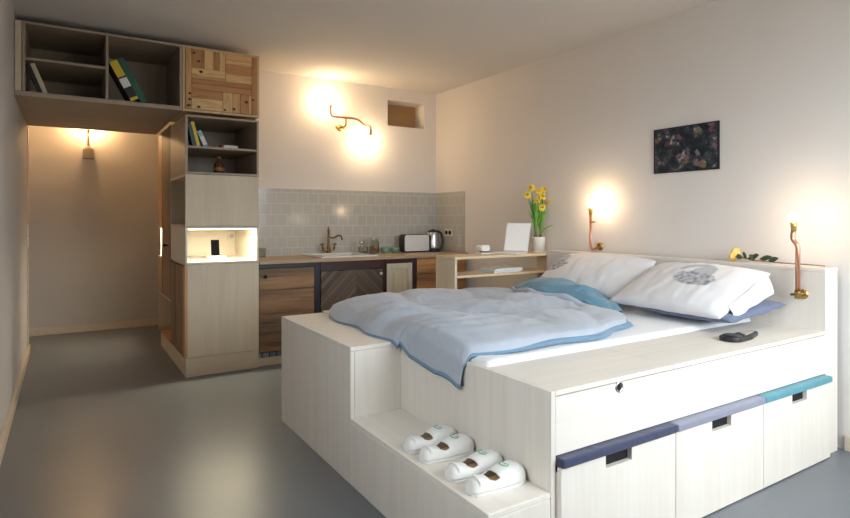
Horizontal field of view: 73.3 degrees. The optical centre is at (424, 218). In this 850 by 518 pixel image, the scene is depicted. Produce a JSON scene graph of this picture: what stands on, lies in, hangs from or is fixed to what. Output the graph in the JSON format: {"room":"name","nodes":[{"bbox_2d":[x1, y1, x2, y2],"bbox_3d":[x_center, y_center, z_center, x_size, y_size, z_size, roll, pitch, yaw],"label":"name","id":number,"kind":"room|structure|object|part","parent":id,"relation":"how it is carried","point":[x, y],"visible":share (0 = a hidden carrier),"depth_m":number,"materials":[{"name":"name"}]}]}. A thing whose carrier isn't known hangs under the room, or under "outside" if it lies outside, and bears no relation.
{"room":"studio apartment","nodes":[
{"label":"studio apartment","id":0,"kind":"room"},
{"bbox_2d":[0,0,26,434],"bbox_3d":[-2.287,-0.087,2.862,0.200,2.775,8.080,0,0,-32],"label":"wall","id":1,"kind":"structure","parent":0,"point":[13,127],"depth_m":3.81,"materials":[{"name":"grey paint"}]},
{"bbox_2d":[0,345,29,465],"bbox_3d":[-1.937,1.258,2.515,0.022,0.085,7.120,0,0,-32],"label":"baseboard","id":2,"kind":"structure","parent":1,"relation":"attached to","point":[4,435],"depth_m":3.74,"materials":[{"name":"brown wood"}]},
{"bbox_2d":[26,224,28,247],"bbox_3d":[-3.657,0.155,5.240,0.015,0.212,0.327,0,0,-32],"label":"light switch","id":3,"kind":"object","parent":1,"relation":"attached to","point":[27,225],"visible":1,"depth_m":5.24,"materials":[{"name":"plastic"}]},
{"bbox_3d":[-3.743,0.160,5.372,0.010,0.220,0.080,0,0,-32],"label":"plate","id":4,"kind":"part","parent":3,"relation":"part of","materials":[{"name":"plastic"}]},
{"bbox_2d":[27,125,28,345],"bbox_3d":[-3.821,0.157,5.494,0.008,2.114,0.130,0,0,-32],"label":"trim","id":5,"kind":"structure","parent":1,"relation":"attached to","point":[27,125],"depth_m":5.52,"materials":[{"name":"brown wood"}]},
{"bbox_2d":[14,19,181,134],"bbox_3d":[-2.872,-1.155,5.028,1.115,0.539,1.570,0,0,-32],"label":"bookcase","id":6,"kind":"object","parent":1,"relation":"attached to","point":[72,64],"visible":0.96,"depth_m":4.70,"materials":[{"name":"brown wood"}]},
{"bbox_2d":[26,63,42,92],"bbox_3d":[-2.886,-1.024,4.222,0.101,0.210,0.160,0,0,-32],"label":"book","id":7,"kind":"object","parent":6,"relation":"on","point":[29,68],"visible":0.84,"depth_m":4.16,"materials":[{"name":"paper"}]},
{"bbox_2d":[30,63,47,92],"bbox_3d":[-2.862,-1.028,4.237,0.106,0.217,0.160,0,0,-32],"label":"book","id":8,"kind":"object","parent":6,"relation":"on","point":[33,65],"visible":0.75,"depth_m":4.17,"materials":[{"name":"paper"}]},
{"bbox_3d":[-2.846,-1.157,4.535,0.505,0.018,0.701,0,0,-32],"label":"shelf","id":9,"kind":"part","parent":6,"relation":"part of","materials":[{"name":"beige wood"}]},
{"bbox_2d":[109,59,138,101],"bbox_3d":[-2.417,-1.082,4.564,0.212,0.325,0.241,0,0,-32],"label":"book","id":10,"kind":"object","parent":6,"relation":"on","point":[116,72],"visible":0.88,"depth_m":4.48,"materials":[{"name":"paper"}]},
{"bbox_2d":[117,57,146,102],"bbox_3d":[-2.371,-1.092,4.599,0.214,0.345,0.250,0,0,-32],"label":"book","id":11,"kind":"object","parent":6,"relation":"on","point":[123,64],"visible":0.66,"depth_m":4.50,"materials":[{"name":"paper"}]},
{"bbox_2d":[28,122,175,328],"bbox_3d":[-3.183,-0.087,6.114,2.150,2.775,2.020,0,0,-32],"label":"wall","id":12,"kind":"structure","parent":0,"point":[95,232],"depth_m":6.65,"materials":[{"name":"grey paint"}]},
{"bbox_2d":[83,130,93,158],"bbox_3d":[-3.860,-0.898,6.547,0.105,0.407,0.164,0,0,-32],"label":"wall lamp","id":13,"kind":"object","parent":12,"relation":"attached to","point":[88,152],"visible":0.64,"depth_m":6.49,"materials":[{"name":"gold metal"}]},
{"bbox_2d":[29,318,158,336],"bbox_3d":[-3.631,1.258,6.779,1.800,0.085,0.018,0,0,-32],"label":"baseboard","id":14,"kind":"structure","parent":12,"relation":"attached to","point":[154,321],"depth_m":6.62,"materials":[{"name":"brown wood"}]},
{"bbox_2d":[256,70,435,255],"bbox_3d":[-0.886,-0.087,6.249,2.280,2.775,0.200,0,0,-32],"label":"wall","id":15,"kind":"structure","parent":0,"point":[301,146],"depth_m":6.12,"materials":[{"name":"paint"}]},
{"bbox_2d":[170,45,258,121],"bbox_3d":[-1.884,-1.155,5.098,0.627,0.539,0.663,0,0,-32],"label":"upper cabinet","id":16,"kind":"object","parent":15,"relation":"attached to","point":[215,83],"visible":0.81,"depth_m":4.81,"materials":[{"name":"brown wood"}]},
{"bbox_2d":[258,188,435,255],"bbox_3d":[-0.834,0.029,6.159,2.272,0.672,0.008,0,0,-32],"label":"backsplash","id":17,"kind":"structure","parent":15,"relation":"attached to","point":[291,221],"depth_m":6.10,"materials":[{"name":"tile"}]},
{"bbox_2d":[328,99,372,140],"bbox_3d":[-0.812,-1.038,6.067,0.513,0.410,0.186,0,0,-32],"label":"wall lamp","id":18,"kind":"object","parent":15,"relation":"attached to","point":[339,127],"visible":1,"depth_m":6.02,"materials":[{"name":"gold metal"}]},
{"bbox_3d":[-0.908,-0.975,6.108,0.100,0.072,0.014,0,0,-32],"label":"wall plate","id":19,"kind":"part","parent":18,"relation":"part of","materials":[{"name":"gold metal"}]},
{"bbox_2d":[388,103,416,127],"bbox_3d":[-0.311,-1.198,6.705,0.485,0.289,0.020,0,0,-32],"label":"window","id":20,"kind":"structure","parent":15,"relation":"in","point":[398,115],"depth_m":6.73,"materials":[{"name":"brown wood"}]},
{"bbox_2d":[11,0,716,94],"bbox_3d":[-0.518,-1.525,3.975,4.480,0.100,8.480,0,0,-32],"label":"ceiling","id":21,"kind":"structure","parent":0,"point":[435,47],"depth_m":4.42,"materials":[{"name":"paint"}]},
{"bbox_2d":[0,325,849,517],"bbox_3d":[-0.518,1.350,3.975,4.480,0.100,8.480,0,0,-32],"label":"floor","id":22,"kind":"structure","parent":0,"point":[105,424],"depth_m":3.17,"materials":[{"name":"concrete"}]},
{"bbox_2d":[159,125,172,342],"bbox_3d":[-2.360,0.140,5.820,0.655,2.040,0.816,0,0,-32],"label":"door","id":23,"kind":"structure","parent":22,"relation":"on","point":[165,259],"depth_m":5.65,"materials":[{"name":"brown wood"}]},
{"bbox_3d":[-2.740,-0.062,5.928,0.020,1.635,0.228,0,0,-32],"label":"post","id":24,"kind":"part","parent":23,"relation":"part of","materials":[{"name":"orange wood"}]},
{"bbox_3d":[-2.522,-0.062,5.582,0.020,1.635,0.586,0,0,-32],"label":"door","id":25,"kind":"part","parent":23,"relation":"part of","materials":[{"name":"brown wood"}]},
{"bbox_2d":[161,114,258,377],"bbox_3d":[-2.093,0.220,5.442,0.606,2.160,1.440,0,0,-32],"label":"tall cabinet","id":26,"kind":"object","parent":22,"relation":"on","point":[215,302],"visible":0.98,"depth_m":4.91,"materials":[{"name":"brown wood"}]},
{"bbox_3d":[-2.181,0.760,5.038,0.018,0.730,0.650,0,0,-32],"label":"door","id":27,"kind":"part","parent":26,"relation":"part of","materials":[{"name":"brown wood"}]},
{"bbox_3d":[-1.982,0.760,4.718,0.022,0.765,0.098,0,0,-32],"label":"door frame","id":28,"kind":"part","parent":26,"relation":"part of","materials":[{"name":"orange wood"}]},
{"bbox_2d":[188,123,196,145],"bbox_3d":[-1.968,-0.702,4.788,0.075,0.192,0.140,0,0,-32],"label":"book","id":29,"kind":"object","parent":26,"relation":"on","point":[191,139],"visible":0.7,"depth_m":4.74,"materials":[{"name":"paper"}]},
{"bbox_2d":[190,121,199,145],"bbox_3d":[-1.944,-0.709,4.803,0.075,0.205,0.140,0,0,-32],"label":"book","id":30,"kind":"object","parent":26,"relation":"on","point":[192,122],"visible":0.61,"depth_m":4.74,"materials":[{"name":"paper"}]},
{"bbox_2d":[197,130,207,145],"bbox_3d":[-1.892,-0.675,4.823,0.088,0.137,0.121,0,0,-32],"label":"book","id":31,"kind":"object","parent":26,"relation":"on","point":[202,141],"visible":0.81,"depth_m":4.78,"materials":[{"name":"paper"}]},
{"bbox_2d":[205,240,225,259],"bbox_3d":[-1.867,0.271,5.094,0.160,0.170,0.110,0,0,-32],"label":"dock","id":32,"kind":"object","parent":26,"relation":"in","point":[215,252],"visible":1,"depth_m":5.10,"materials":[{"name":"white plastic"}]},
{"bbox_2d":[214,157,223,172],"bbox_3d":[-1.779,-0.464,4.930,0.087,0.147,0.087,0,0,-32],"label":"bottle","id":33,"kind":"object","parent":26,"relation":"on","point":[218,166],"visible":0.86,"depth_m":4.90,"materials":[{"name":"brown glass"}]},
{"bbox_3d":[-1.712,-0.154,4.842,0.602,0.428,0.019,0,0,-32],"label":"flap door","id":34,"kind":"part","parent":26,"relation":"part of","materials":[{"name":"brown wood"}]},
{"bbox_2d":[188,145,256,158],"bbox_3d":[-1.911,-0.597,5.157,0.566,0.018,0.752,0,0,-32],"label":"shelf","id":35,"kind":"object","parent":26,"relation":"attached to","point":[194,152],"depth_m":5.05,"materials":[{"name":"beige wood"}]},
{"bbox_3d":[-1.705,0.760,4.846,0.584,0.765,0.019,0,0,-32],"label":"panel","id":36,"kind":"part","parent":26,"relation":"part of","materials":[{"name":"brown wood"}]},
{"bbox_2d":[219,145,237,147],"bbox_3d":[-1.704,-0.619,4.948,0.140,0.024,0.110,0,0,-32],"label":"book","id":37,"kind":"object","parent":26,"relation":"on","point":[223,146],"visible":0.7,"depth_m":4.90,"materials":[{"name":"paper"}]},
{"bbox_2d":[228,232,235,239],"bbox_3d":[-1.890,0.165,5.582,0.075,0.080,0.014,0,0,-32],"label":"wall outlet","id":38,"kind":"object","parent":26,"relation":"attached to","point":[231,235],"visible":1,"depth_m":5.58,"materials":[{"name":"plastic"}]},
{"bbox_2d":[259,262,319,365],"bbox_3d":[-1.370,0.853,5.415,0.572,0.895,0.655,0,0,-32],"label":"base cabinet","id":39,"kind":"object","parent":22,"relation":"on","point":[288,289],"visible":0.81,"depth_m":5.13,"materials":[{"name":"brown wood"}]},
{"bbox_3d":[-1.225,0.795,5.185,0.572,0.780,0.021,0,0,-32],"label":"frame","id":40,"kind":"part","parent":39,"relation":"part of","materials":[{"name":"brown wood"}]},
{"bbox_2d":[320,259,384,312],"bbox_3d":[-0.836,0.853,5.752,0.684,0.895,0.654,0,0,-32],"label":"base cabinet","id":41,"kind":"object","parent":22,"relation":"on","point":[335,286],"visible":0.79,"depth_m":5.48,"materials":[{"name":"brown wood"}]},
{"bbox_3d":[-0.691,0.795,5.522,0.684,0.780,0.021,0,0,-32],"label":"frame","id":42,"kind":"part","parent":41,"relation":"part of","materials":[{"name":"brown wood"}]},
{"bbox_2d":[384,258,415,292],"bbox_3d":[-0.402,0.853,6.049,0.358,0.895,0.614,0,0,-32],"label":"base cabinet","id":43,"kind":"object","parent":22,"relation":"on","point":[400,274],"visible":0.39,"depth_m":5.79,"materials":[{"name":"beige paint"}]},
{"bbox_3d":[-0.261,0.812,5.791,0.192,0.613,0.017,0,0,-32],"label":"panel","id":44,"kind":"part","parent":43,"relation":"part of","materials":[{"name":"beige paint"}]},
{"bbox_3d":[-0.260,0.812,5.789,0.294,0.731,0.022,0,0,-32],"label":"door","id":45,"kind":"part","parent":43,"relation":"part of","materials":[{"name":"beige paint"}]},
{"bbox_2d":[416,257,465,288],"bbox_3d":[0.029,0.853,6.302,0.634,0.895,0.646,0,0,-32],"label":"base cabinet","id":46,"kind":"object","parent":22,"relation":"on","point":[425,267],"visible":0.09,"depth_m":5.97,"materials":[{"name":"orange wood"}]},
{"bbox_2d":[259,251,468,264],"bbox_3d":[-0.659,0.385,5.878,2.272,0.030,0.650,0,0,-32],"label":"countertop","id":47,"kind":"structure","parent":46,"relation":"on","point":[286,259],"depth_m":5.55,"materials":[{"name":"brown wood"}]},
{"bbox_2d":[320,226,342,252],"bbox_3d":[-0.977,0.215,5.945,0.236,0.276,0.087,0,0,-14],"label":"kitchen faucet","id":48,"kind":"object","parent":47,"relation":"on","point":[328,249],"visible":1,"depth_m":5.93,"materials":[{"name":"brown metal"}]},
{"bbox_2d":[301,252,377,270],"bbox_3d":[-0.866,0.442,5.739,0.590,0.176,0.565,0,0,-32],"label":"sink","id":49,"kind":"object","parent":47,"relation":"in","point":[341,254],"visible":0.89,"depth_m":5.69,"materials":[{"name":"white ceramic"}]},
{"bbox_2d":[321,254,360,270],"bbox_3d":[-0.858,0.450,5.735,0.472,0.160,0.412,0,0,-32],"label":"basin","id":50,"kind":"object","parent":49,"relation":"in","point":[321,254],"depth_m":5.89,"materials":[{"name":"white ceramic"}]},
{"bbox_2d":[369,235,378,253],"bbox_3d":[-0.545,0.268,6.121,0.108,0.202,0.108,0,0,-32],"label":"storage jar","id":51,"kind":"object","parent":47,"relation":"on","point":[371,247],"visible":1,"depth_m":6.09,"materials":[{"name":"clear glass"}]},
{"bbox_2d":[380,247,389,252],"bbox_3d":[-0.431,0.340,6.193,0.108,0.060,0.108,0,0,-32],"label":"cup","id":52,"kind":"object","parent":47,"relation":"on","point":[383,249],"visible":0.96,"depth_m":6.16,"materials":[{"name":"green ceramic"}]},
{"bbox_2d":[390,247,399,252],"bbox_3d":[-0.330,0.340,6.257,0.108,0.060,0.108,0,0,-32],"label":"cup","id":53,"kind":"object","parent":47,"relation":"on","point":[393,249],"visible":1,"depth_m":6.22,"materials":[{"name":"green ceramic"}]},
{"bbox_2d":[399,234,428,252],"bbox_3d":[-0.120,0.269,6.375,0.326,0.201,0.143,0,0,-32],"label":"toaster","id":54,"kind":"object","parent":47,"relation":"on","point":[408,243],"visible":0.99,"depth_m":6.30,"materials":[{"name":"silver metal"}]},
{"bbox_2d":[426,229,443,251],"bbox_3d":[0.100,0.241,6.505,0.190,0.256,0.169,0,0,23],"label":"kettle","id":55,"kind":"object","parent":47,"relation":"on","point":[434,246],"visible":0.93,"depth_m":6.45,"materials":[{"name":"silver metal"}]},
{"bbox_3d":[0.170,0.244,6.529,0.094,0.238,0.032,0,0,-22],"label":"handle","id":56,"kind":"part","parent":55,"relation":"part of","materials":[{"name":"black plastic"}]},
{"bbox_3d":[0.058,0.671,6.257,0.627,0.198,0.472,0,0,-32],"label":"drawer","id":57,"kind":"part","parent":46,"relation":"part of","materials":[{"name":"orange wood"}]},
{"bbox_3d":[0.058,0.486,6.257,0.627,0.157,0.472,0,0,-32],"label":"drawer","id":58,"kind":"part","parent":46,"relation":"part of","materials":[{"name":"orange wood"}]},
{"bbox_2d":[436,251,546,288],"bbox_3d":[0.642,0.797,4.854,1.140,1.005,0.270,0,0,-32],"label":"desk","id":59,"kind":"object","parent":22,"relation":"on","point":[447,274],"visible":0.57,"depth_m":4.62,"materials":[{"name":"brown wood"}]},
{"bbox_3d":[0.169,0.809,4.556,0.022,0.982,0.270,0,0,-32],"label":"panel","id":60,"kind":"part","parent":59,"relation":"part of","materials":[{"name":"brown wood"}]},
{"bbox_2d":[475,245,490,253],"bbox_3d":[0.492,0.257,4.845,0.105,0.075,0.095,0,0,-32],"label":"clock","id":61,"kind":"object","parent":59,"relation":"on","point":[483,249],"visible":1,"depth_m":4.82,"materials":[{"name":"white plastic"}]},
{"bbox_2d":[478,270,520,272],"bbox_3d":[0.634,0.438,4.848,0.302,0.012,0.212,0,0,-34],"label":"magazine","id":62,"kind":"object","parent":59,"relation":"on","point":[478,270],"visible":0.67,"depth_m":4.76,"materials":[{"name":"paper"}]},
{"bbox_2d":[480,268,522,270],"bbox_3d":[0.649,0.425,4.861,0.302,0.012,0.207,0,0,-30],"label":"magazine","id":63,"kind":"object","parent":62,"relation":"on","point":[480,268],"visible":0.57,"depth_m":4.77,"materials":[{"name":"paper"}]},
{"bbox_2d":[481,266,521,269],"bbox_3d":[0.649,0.414,4.861,0.282,0.008,0.207,0,0,-33],"label":"magazine","id":64,"kind":"object","parent":63,"relation":"on","point":[491,267],"visible":1,"depth_m":4.83,"materials":[{"name":"paper"}]},
{"bbox_3d":[0.610,0.454,4.832,1.016,0.020,0.264,0,0,-32],"label":"shelf","id":65,"kind":"part","parent":59,"relation":"part of","materials":[{"name":"beige wood"}]},
{"bbox_2d":[492,223,530,253],"bbox_3d":[0.746,0.165,4.915,0.235,0.259,0.270,0,0,38],"label":"laptop","id":66,"kind":"object","parent":59,"relation":"on","point":[517,236],"visible":1,"depth_m":4.98,"materials":[{"name":"white plastic"}]},
{"bbox_3d":[0.806,0.159,4.993,0.235,0.247,0.072,0,0,38],"label":"lid","id":67,"kind":"part","parent":66,"relation":"part of","materials":[{"name":"white plastic"}]},
{"bbox_2d":[524,184,552,251],"bbox_3d":[1.041,-0.010,5.151,0.271,0.609,0.195,0,0,-32],"label":"daffodils","id":68,"kind":"object","parent":59,"relation":"on","point":[538,242],"visible":1,"depth_m":5.12,"materials":[{"name":"yellow plant"}]},
{"bbox_2d":[528,184,534,191],"bbox_3d":[0.957,-0.279,5.131,0.066,0.073,0.022,0,0,32],"label":"flower","id":69,"kind":"object","parent":68,"relation":"on","point":[531,187],"depth_m":5.12,"materials":[{"name":"yellow plant"}]},
{"bbox_3d":[1.071,0.809,5.076,0.022,0.982,0.190,0,0,-32],"label":"panel","id":70,"kind":"part","parent":59,"relation":"part of","materials":[{"name":"beige wood"}]},
{"bbox_2d":[282,250,837,517],"bbox_3d":[0.707,0.786,3.438,2.500,1.028,2.184,0,0,-32],"label":"platform bed","id":71,"kind":"object","parent":22,"relation":"on","point":[694,424],"visible":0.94,"depth_m":2.56,"materials":[{"name":"wood"}]},
{"bbox_2d":[403,425,456,453],"bbox_3d":[0.026,0.938,2.460,0.256,0.075,0.104,0,0,-33],"label":"slipper","id":72,"kind":"object","parent":71,"relation":"on","point":[434,435],"visible":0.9,"depth_m":2.42,"materials":[{"name":"white fabric"}]},
{"bbox_3d":[-0.110,0.958,2.941,0.022,0.684,2.134,0,0,-32],"label":"panel","id":73,"kind":"part","parent":71,"relation":"part of","materials":[{"name":"beige wood"}]},
{"bbox_2d":[418,433,473,464],"bbox_3d":[0.091,0.938,2.356,0.256,0.075,0.104,0,0,-32],"label":"slipper","id":74,"kind":"object","parent":71,"relation":"on","point":[454,446],"visible":1,"depth_m":2.32,"materials":[{"name":"white fabric"}]},
{"bbox_2d":[445,449,502,483],"bbox_3d":[0.192,0.938,2.195,0.256,0.075,0.104,0,0,-33],"label":"slipper","id":75,"kind":"object","parent":71,"relation":"on","point":[478,462],"visible":0.91,"depth_m":2.16,"materials":[{"name":"white fabric"}]},
{"bbox_2d":[465,460,525,497],"bbox_3d":[0.261,0.938,2.088,0.256,0.075,0.104,0,0,-33],"label":"slipper","id":76,"kind":"object","parent":71,"relation":"on","point":[506,475],"visible":1,"depth_m":2.06,"materials":[{"name":"white fabric"}]},
{"bbox_2d":[329,303,750,367],"bbox_3d":[0.667,0.717,3.644,2.039,0.250,1.719,0,0,-32],"label":"mattress","id":77,"kind":"object","parent":71,"relation":"on","point":[647,324],"visible":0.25,"depth_m":2.97,"materials":[{"name":"white fabric"}]},
{"bbox_2d":[329,277,632,388],"bbox_3d":[0.447,0.575,3.515,1.744,0.317,1.708,0,0,-32],"label":"duvet","id":78,"kind":"object","parent":77,"relation":"on","point":[440,330],"visible":1,"depth_m":2.99,"materials":[{"name":"blue fabric"}]},
{"bbox_2d":[540,253,655,299],"bbox_3d":[1.228,0.423,4.224,0.432,0.326,0.846,0,0,-32],"label":"pillow","id":79,"kind":"object","parent":77,"relation":"on","point":[609,274],"visible":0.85,"depth_m":4.06,"materials":[{"name":"white fabric"}]},
{"bbox_2d":[630,299,786,322],"bbox_3d":[1.672,0.512,3.416,0.571,0.137,0.679,0,0,-32],"label":"pillow","id":80,"kind":"object","parent":77,"relation":"on","point":[765,306],"visible":0.38,"depth_m":3.17,"materials":[{"name":"blue fabric"}]},
{"bbox_2d":[610,262,773,318],"bbox_3d":[1.587,0.408,3.445,0.516,0.269,0.809,0,0,-32],"label":"pillow","id":81,"kind":"object","parent":80,"relation":"on","point":[706,290],"visible":1,"depth_m":3.28,"materials":[{"name":"white fabric"}]},
{"bbox_3d":[0.656,0.625,2.390,0.685,0.018,0.385,0,0,-32],"label":"lid","id":82,"kind":"part","parent":71,"relation":"part of","materials":[{"name":"beige wood"}]},
{"bbox_3d":[0.660,1.091,2.363,0.660,0.407,0.385,0,0,-32],"label":"drawer","id":83,"kind":"part","parent":71,"relation":"part of","materials":[{"name":"white wood"}]},
{"bbox_2d":[556,422,677,468],"bbox_3d":[0.675,0.870,2.340,0.663,0.033,0.359,0,0,-32],"label":"cushion","id":84,"kind":"object","parent":71,"relation":"on","point":[579,456],"depth_m":2.18,"materials":[{"name":"blue fabric"}]},
{"bbox_3d":[1.328,0.743,2.597,2.043,0.210,0.020,0,0,-32],"label":"panel","id":85,"kind":"part","parent":71,"relation":"part of","materials":[{"name":"white wood"}]},
{"bbox_3d":[1.687,0.797,4.079,0.142,1.006,2.145,0,0,-32],"label":"headboard","id":86,"kind":"part","parent":71,"relation":"part of","materials":[{"name":"beige wood"}]},
{"bbox_2d":[668,395,765,431],"bbox_3d":[1.247,0.870,2.700,0.687,0.033,0.359,0,0,-32],"label":"cushion","id":87,"kind":"object","parent":71,"relation":"on","point":[690,421],"depth_m":2.54,"materials":[{"name":"purple fabric"}]},
{"bbox_3d":[1.232,1.091,2.723,0.684,0.407,0.385,0,0,-32],"label":"drawer","id":88,"kind":"part","parent":71,"relation":"part of","materials":[{"name":"white wood"}]},
{"bbox_2d":[719,330,757,342],"bbox_3d":[1.631,0.599,2.949,0.302,0.032,0.120,0,0,-32],"label":"gadget","id":89,"kind":"object","parent":71,"relation":"on","point":[741,336],"visible":1,"depth_m":2.88,"materials":[{"name":"black plastic"}]},
{"bbox_2d":[729,247,825,266],"bbox_3d":[2.115,0.228,3.434,0.101,0.094,0.560,0,0,-32],"label":"rose","id":90,"kind":"object","parent":71,"relation":"on","point":[735,254],"visible":1,"depth_m":3.52,"materials":[{"name":"green plant"}]},
{"bbox_3d":[2.115,0.251,3.397,0.014,0.031,0.498,0,0,-27],"label":"stem","id":91,"kind":"part","parent":90,"relation":"part of","materials":[{"name":"green plant"}]},
{"bbox_2d":[756,374,832,402],"bbox_3d":[1.829,0.870,3.067,0.686,0.033,0.359,0,0,-32],"label":"cushion","id":92,"kind":"object","parent":71,"relation":"on","point":[785,391],"depth_m":2.91,"materials":[{"name":"teal fabric"}]},
{"bbox_3d":[1.814,1.091,3.089,0.683,0.407,0.385,0,0,-32],"label":"drawer","id":93,"kind":"part","parent":71,"relation":"part of","materials":[{"name":"white wood"}]},
{"bbox_2d":[788,212,807,298],"bbox_3d":[2.095,0.205,3.212,0.090,0.495,0.085,0,0,-32],"label":"wall lamp","id":94,"kind":"object","parent":71,"relation":"attached to","point":[793,216],"visible":1,"depth_m":3.20,"materials":[{"name":"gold metal"}]},
{"bbox_2d":[790,222,796,230],"bbox_3d":[2.076,0.041,3.215,0.032,0.052,0.032,0,0,-32],"label":"socket","id":95,"kind":"object","parent":94,"relation":"attached to","point":[793,225],"depth_m":3.20,"materials":[{"name":"gold metal"}]},
{"bbox_3d":[2.076,-0.014,3.215,0.060,0.056,0.060,0,0,-32],"label":"bulb","id":96,"kind":"part","parent":94,"relation":"part of","materials":[{"name":"beige glass"}]},
{"bbox_2d":[531,236,544,250],"bbox_3d":[1.017,0.223,5.131,0.128,0.128,0.128,0,0,-32],"label":"pot","id":97,"kind":"object","parent":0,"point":[538,242],"depth_m":5.08,"materials":[{"name":"white ceramic"}]},
{"bbox_2d":[436,0,849,448],"bbox_3d":[1.778,-0.087,4.346,0.200,2.775,6.260,0,0,-32],"label":"wall","id":98,"kind":"structure","parent":0,"point":[579,124],"depth_m":4.11,"materials":[{"name":"paint"}]},
{"bbox_2d":[445,229,452,235],"bbox_3d":[0.267,0.155,6.526,0.015,0.085,0.150,0,0,-32],"label":"double outlet","id":99,"kind":"object","parent":98,"relation":"attached to","point":[448,232],"visible":1,"depth_m":6.51,"materials":[{"name":"plastic"}]},
{"bbox_2d":[436,191,464,251],"bbox_3d":[0.283,0.029,6.524,0.008,0.672,0.580,0,0,-32],"label":"backsplash","id":100,"kind":"structure","parent":98,"relation":"attached to","point":[450,206],"depth_m":6.47,"materials":[{"name":"tile"}]},
{"bbox_2d":[588,200,603,249],"bbox_3d":[1.387,0.052,4.636,0.164,0.409,0.069,0,0,-42],"label":"wall lamp","id":101,"kind":"object","parent":98,"relation":"attached to","point":[600,246],"visible":1,"depth_m":4.60,"materials":[{"name":"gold metal"}]},
{"bbox_2d":[589,207,592,214],"bbox_3d":[1.336,-0.064,4.606,0.032,0.062,0.032,0,0,-32],"label":"socket","id":102,"kind":"object","parent":101,"relation":"attached to","point":[590,208],"depth_m":4.59,"materials":[{"name":"gold metal"}]},
{"bbox_3d":[1.336,-0.124,4.606,0.048,0.056,0.048,0,0,-32],"label":"bulb","id":103,"kind":"part","parent":101,"relation":"part of","materials":[{"name":"white glass"}]},
{"bbox_3d":[1.434,0.225,4.684,0.020,0.064,0.064,0,0,-32],"label":"wall plate","id":104,"kind":"part","parent":101,"relation":"part of","materials":[{"name":"gold metal"}]},
{"bbox_2d":[654,120,719,173],"bbox_3d":[1.842,-0.498,4.043,0.012,0.325,0.500,0,0,-32],"label":"framed picture","id":105,"kind":"object","parent":98,"relation":"attached to","point":[694,147],"visible":1,"depth_m":4.02,"materials":[{"name":"black paper"}]},
{"bbox_2d":[844,435,849,451],"bbox_3d":[2.858,1.258,2.426,0.018,0.085,1.860,0,0,-32],"label":"baseboard","id":106,"kind":"structure","parent":98,"relation":"attached to","point":[846,437],"depth_m":3.20,"materials":[{"name":"brown wood"}]}
]}

